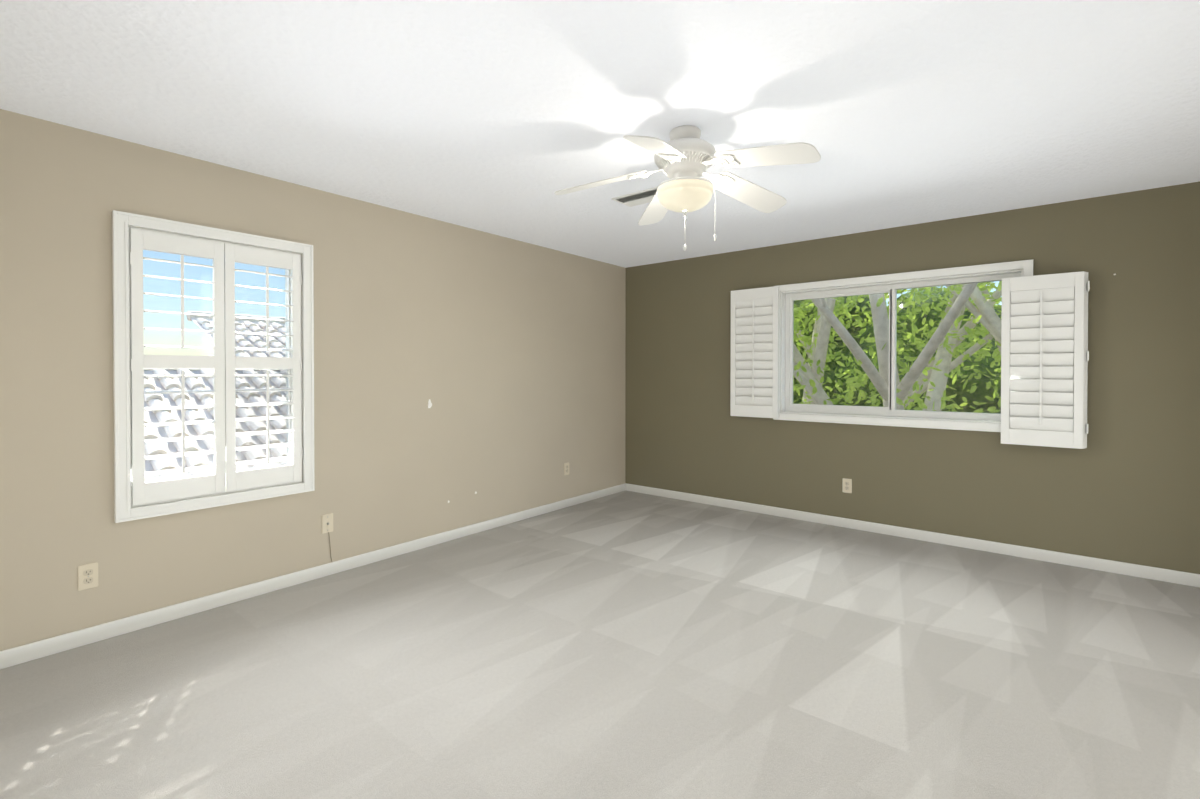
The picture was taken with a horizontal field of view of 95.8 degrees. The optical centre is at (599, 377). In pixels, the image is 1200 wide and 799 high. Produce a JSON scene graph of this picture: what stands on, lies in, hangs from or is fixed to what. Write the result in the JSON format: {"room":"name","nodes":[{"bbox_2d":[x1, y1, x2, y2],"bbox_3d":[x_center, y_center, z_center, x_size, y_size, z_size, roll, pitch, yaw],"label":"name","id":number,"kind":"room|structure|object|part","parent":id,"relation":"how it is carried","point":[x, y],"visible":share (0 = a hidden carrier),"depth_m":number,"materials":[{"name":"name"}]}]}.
{"room":"empty bedroom","nodes":[
{"label":"empty bedroom","id":0,"kind":"room"},
{"bbox_2d":[0,109,625,650],"bbox_3d":[-1.390,0.036,4.005,0.160,2.440,5.438,0,1,39],"label":"wall","id":1,"kind":"structure","parent":0,"point":[504,355],"depth_m":3.41,"materials":[{"name":"beige paint"}]},
{"bbox_2d":[78,562,97,590],"bbox_3d":[-2.437,0.948,2.581,0.008,0.117,0.072,0,1,39],"label":"electrical outlet","id":2,"kind":"object","parent":1,"relation":"attached to","point":[87,576],"visible":1,"depth_m":2.58,"materials":[{"name":"beige plastic"}]},
{"bbox_2d":[112,210,314,522],"bbox_3d":[-2.109,-0.055,3.030,0.171,1.520,0.933,0,1,39],"label":"window","id":3,"kind":"structure","parent":1,"relation":"in","point":[224,362],"depth_m":2.97,"materials":[{"name":"white wood"}]},
{"bbox_3d":[-2.208,-0.053,2.852,0.101,1.380,0.396,0,1,39],"label":"panel","id":4,"kind":"part","parent":3,"relation":"part of","materials":[{"name":"white wood"}]},
{"bbox_3d":[-2.175,-0.055,3.082,0.004,1.344,0.758,0,1,39],"label":"glass","id":5,"kind":"part","parent":3,"relation":"part of","materials":[{"name":"clear glass"}]},
{"bbox_2d":[130,252,302,477],"bbox_3d":[-2.076,-0.064,3.002,0.006,1.120,0.804,0,1,39],"label":"window hinges","id":6,"kind":"object","parent":3,"relation":"attached to","point":[132,468],"visible":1,"depth_m":2.70,"materials":[{"name":"white metal"}]},
{"bbox_2d":[144,269,291,464],"bbox_3d":[-2.175,-0.055,3.082,0.055,1.404,0.818,0,1,39],"label":"window frame","id":7,"kind":"structure","parent":3,"relation":"attached to","point":[288,317],"depth_m":3.36,"materials":[{"name":"white"}]},
{"bbox_2d":[236,370,288,470],"bbox_3d":[-2.049,0.280,3.221,0.001,0.652,0.369,0,1,39],"label":"screen","id":8,"kind":"object","parent":7,"relation":"attached to","point":[258,421],"visible":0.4,"depth_m":3.24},
{"bbox_3d":[-1.956,-0.056,3.163,0.101,1.380,0.396,0,1,39],"label":"panel","id":9,"kind":"part","parent":3,"relation":"part of","materials":[{"name":"white wood"}]},
{"bbox_2d":[0,483,627,668],"bbox_3d":[-1.321,1.218,3.960,0.017,0.078,5.118,0,1,39],"label":"baseboard","id":10,"kind":"structure","parent":1,"relation":"attached to","point":[49,646],"depth_m":3.10,"materials":[{"name":"white wood"}]},
{"bbox_2d":[322,513,332,560],"bbox_3d":[-1.730,1.027,3.449,0.020,0.311,0.072,0,1,39],"label":"outlet plate","id":11,"kind":"object","parent":1,"relation":"attached to","point":[327,523],"visible":1,"depth_m":3.45,"materials":[{"name":"beige plastic"}]},
{"bbox_2d":[428,399,476,502],"bbox_3d":[-1.134,0.562,4.197,0.002,0.804,0.451,0,1,39],"label":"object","id":12,"kind":"structure","parent":1,"relation":"attached to","point":[429,404],"depth_m":4.04,"materials":[{"name":"white"}]},
{"bbox_2d":[564,462,568,474],"bbox_3d":[-0.318,0.877,5.206,0.008,0.117,0.072,0,1,39],"label":"electrical outlet","id":13,"kind":"object","parent":1,"relation":"attached to","point":[566,468],"visible":1,"depth_m":5.20,"materials":[{"name":"beige plastic"}]},
{"bbox_2d":[0,490,1199,798],"bbox_3d":[0.404,1.330,2.569,4.770,0.120,5.438,0,1,39],"label":"floor","id":14,"kind":"structure","parent":0,"point":[628,646],"depth_m":2.28,"materials":[{"name":"carpet"}]},
{"bbox_2d":[0,0,1199,267],"bbox_3d":[0.404,-1.230,2.545,4.770,0.120,5.438,0,1,39],"label":"ceiling","id":15,"kind":"structure","parent":0,"point":[504,118],"depth_m":2.27,"materials":[{"name":"white paint"}]},
{"bbox_2d":[611,187,656,206],"bbox_3d":[0.281,-1.172,3.537,0.360,0.014,0.210,0,1,39],"label":"ceiling vent","id":16,"kind":"object","parent":15,"relation":"in","point":[638,198],"visible":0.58,"depth_m":3.55,"materials":[{"name":"white"}]},
{"bbox_2d":[554,125,820,250],"bbox_3d":[0.426,-0.888,2.553,1.188,0.565,1.218,0,1,39],"label":"fan","id":17,"kind":"object","parent":15,"relation":"hanging from","point":[686,157],"visible":1,"depth_m":2.50,"materials":[{"name":"white plastic"}]},
{"bbox_3d":[0.002,-0.945,2.633,0.428,0.113,0.324,0,1,39],"label":"blade","id":18,"kind":"part","parent":17,"relation":"part of","materials":[{"name":"white wood"}]},
{"bbox_3d":[0.328,-0.948,2.984,0.397,0.113,0.366,0,1,39],"label":"blade","id":19,"kind":"part","parent":17,"relation":"part of","materials":[{"name":"white wood"}]},
{"bbox_3d":[0.236,-0.941,2.216,0.227,0.113,0.455,0,1,39],"label":"blade","id":20,"kind":"part","parent":17,"relation":"part of","materials":[{"name":"white wood"}]},
{"bbox_3d":[0.406,-0.849,2.586,0.266,0.111,0.266,0,1,39],"label":"lamp shade","id":21,"kind":"part","parent":17,"relation":"part of","materials":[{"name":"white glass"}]},
{"bbox_3d":[0.761,-0.946,2.782,0.277,0.113,0.441,0,1,39],"label":"blade","id":22,"kind":"part","parent":17,"relation":"part of","materials":[{"name":"white wood"}]},
{"bbox_3d":[0.702,-0.942,2.305,0.447,0.113,0.166,0,1,39],"label":"blade","id":23,"kind":"part","parent":17,"relation":"part of","materials":[{"name":"white wood"}]},
{"bbox_2d":[625,182,1199,573],"bbox_3d":[2.061,0.031,4.611,4.450,2.440,0.160,0,1,39],"label":"wall","id":24,"kind":"structure","parent":0,"point":[1124,486],"depth_m":3.93,"materials":[{"name":"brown paint"}]},
{"bbox_2d":[842,478,851,492],"bbox_3d":[2.058,0.902,4.514,0.072,0.117,0.008,0,1,39],"label":"outlet","id":25,"kind":"object","parent":24,"relation":"attached to","point":[847,486],"visible":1,"depth_m":4.51,"materials":[{"name":"beige plastic"}]},
{"bbox_2d":[730,259,1087,448],"bbox_3d":[2.232,-0.182,4.350,2.500,1.270,0.251,0,1,39],"label":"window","id":26,"kind":"structure","parent":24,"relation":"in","point":[1044,323],"depth_m":3.75,"materials":[{"name":"white wood"}]},
{"bbox_3d":[1.408,-0.225,4.959,0.452,1.175,0.039,0,1,39],"label":"panel","id":27,"kind":"part","parent":26,"relation":"part of","materials":[{"name":"white wood"}]},
{"bbox_3d":[2.356,-0.220,4.409,1.630,1.005,0.004,0,1,39],"label":"glass","id":28,"kind":"part","parent":26,"relation":"part of","materials":[{"name":"clear glass"}]},
{"bbox_2d":[785,273,1020,420],"bbox_3d":[2.356,-0.220,4.409,1.686,1.061,0.070,0,1,39],"label":"window","id":29,"kind":"structure","parent":26,"relation":"attached to","point":[891,290],"depth_m":4.39,"materials":[{"name":"white plastic"}]},
{"bbox_3d":[2.300,-0.217,4.339,1.820,1.200,0.110,0,1,39],"label":"shutter frame","id":30,"kind":"part","parent":26,"relation":"part of","materials":[{"name":"white"}]},
{"bbox_2d":[779,281,1089,433],"bbox_3d":[2.360,-0.175,4.165,2.073,1.070,0.095,0,1,39],"label":"window hinges","id":31,"kind":"object","parent":26,"relation":"attached to","point":[1088,285],"visible":0.38,"depth_m":3.50,"materials":[{"name":"white metal"}]},
{"bbox_3d":[2.955,-0.113,3.632,0.428,1.145,0.039,0,1,39],"label":"panel","id":32,"kind":"part","parent":26,"relation":"part of","materials":[{"name":"white wood"}]},
{"bbox_3d":[2.983,-0.113,3.649,0.428,1.145,0.039,0,1,39],"label":"panel","id":33,"kind":"part","parent":26,"relation":"part of","materials":[{"name":"white wood"}]},
{"bbox_3d":[3.011,-0.113,3.666,0.428,1.145,0.039,0,1,39],"label":"panel","id":34,"kind":"part","parent":26,"relation":"part of","materials":[{"name":"white wood"}]},
{"bbox_2d":[628,484,1199,587],"bbox_3d":[2.002,1.212,4.555,4.380,0.078,0.017,0,1,39],"label":"baseboard","id":35,"kind":"structure","parent":24,"relation":"attached to","point":[1160,574],"depth_m":4.04,"materials":[{"name":"white wood"}]},
{"label":"outside","id":36,"kind":"structure","parent":0,"visible":0},
{"bbox_2d":[144,369,285,481],"bbox_3d":[-4.070,0.738,8.090,4.944,1.801,13.500,0,1,39],"label":"roof","id":37,"kind":"structure","parent":36,"point":[163,415],"depth_m":7.22,"materials":[{"name":"tile"}]},
{"bbox_2d":[144,369,274,370],"bbox_3d":[-6.268,-0.182,9.295,0.240,0.259,12.650,0,1,39],"label":"caps","id":38,"kind":"object","parent":37,"relation":"on","point":[188,369],"depth_m":8.56,"materials":[{"name":"ceramic"}]},
{"bbox_3d":[-8.283,1.898,13.107,7.700,4.550,18.000,0,1,39],"label":"roof","id":39,"kind":"structure","parent":0,"visible":0},
{"bbox_2d":[190,318,285,356],"bbox_3d":[-5.162,-0.914,15.960,3.342,1.120,10.600,0,1,39],"label":"roof","id":40,"kind":"structure","parent":39,"relation":"on","point":[276,343],"depth_m":12.44,"materials":[{"name":"ceramic"}]},
{"bbox_2d":[186,311,284,323],"bbox_3d":[-6.485,-1.513,16.976,0.240,0.259,10.550,0,1,39],"label":"ridge","id":41,"kind":"object","parent":40,"relation":"on","point":[210,317],"depth_m":13.69,"materials":[{"name":"ceramic"}]},
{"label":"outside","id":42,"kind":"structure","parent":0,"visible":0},
{"bbox_2d":[790,281,1001,420],"bbox_3d":[5.192,-1.592,11.351,17.883,14.001,14.135,0,1,39],"label":"trees","id":43,"kind":"object","parent":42,"point":[909,354],"depth_m":8.14,"materials":[{"name":"green plant"}]}
]}

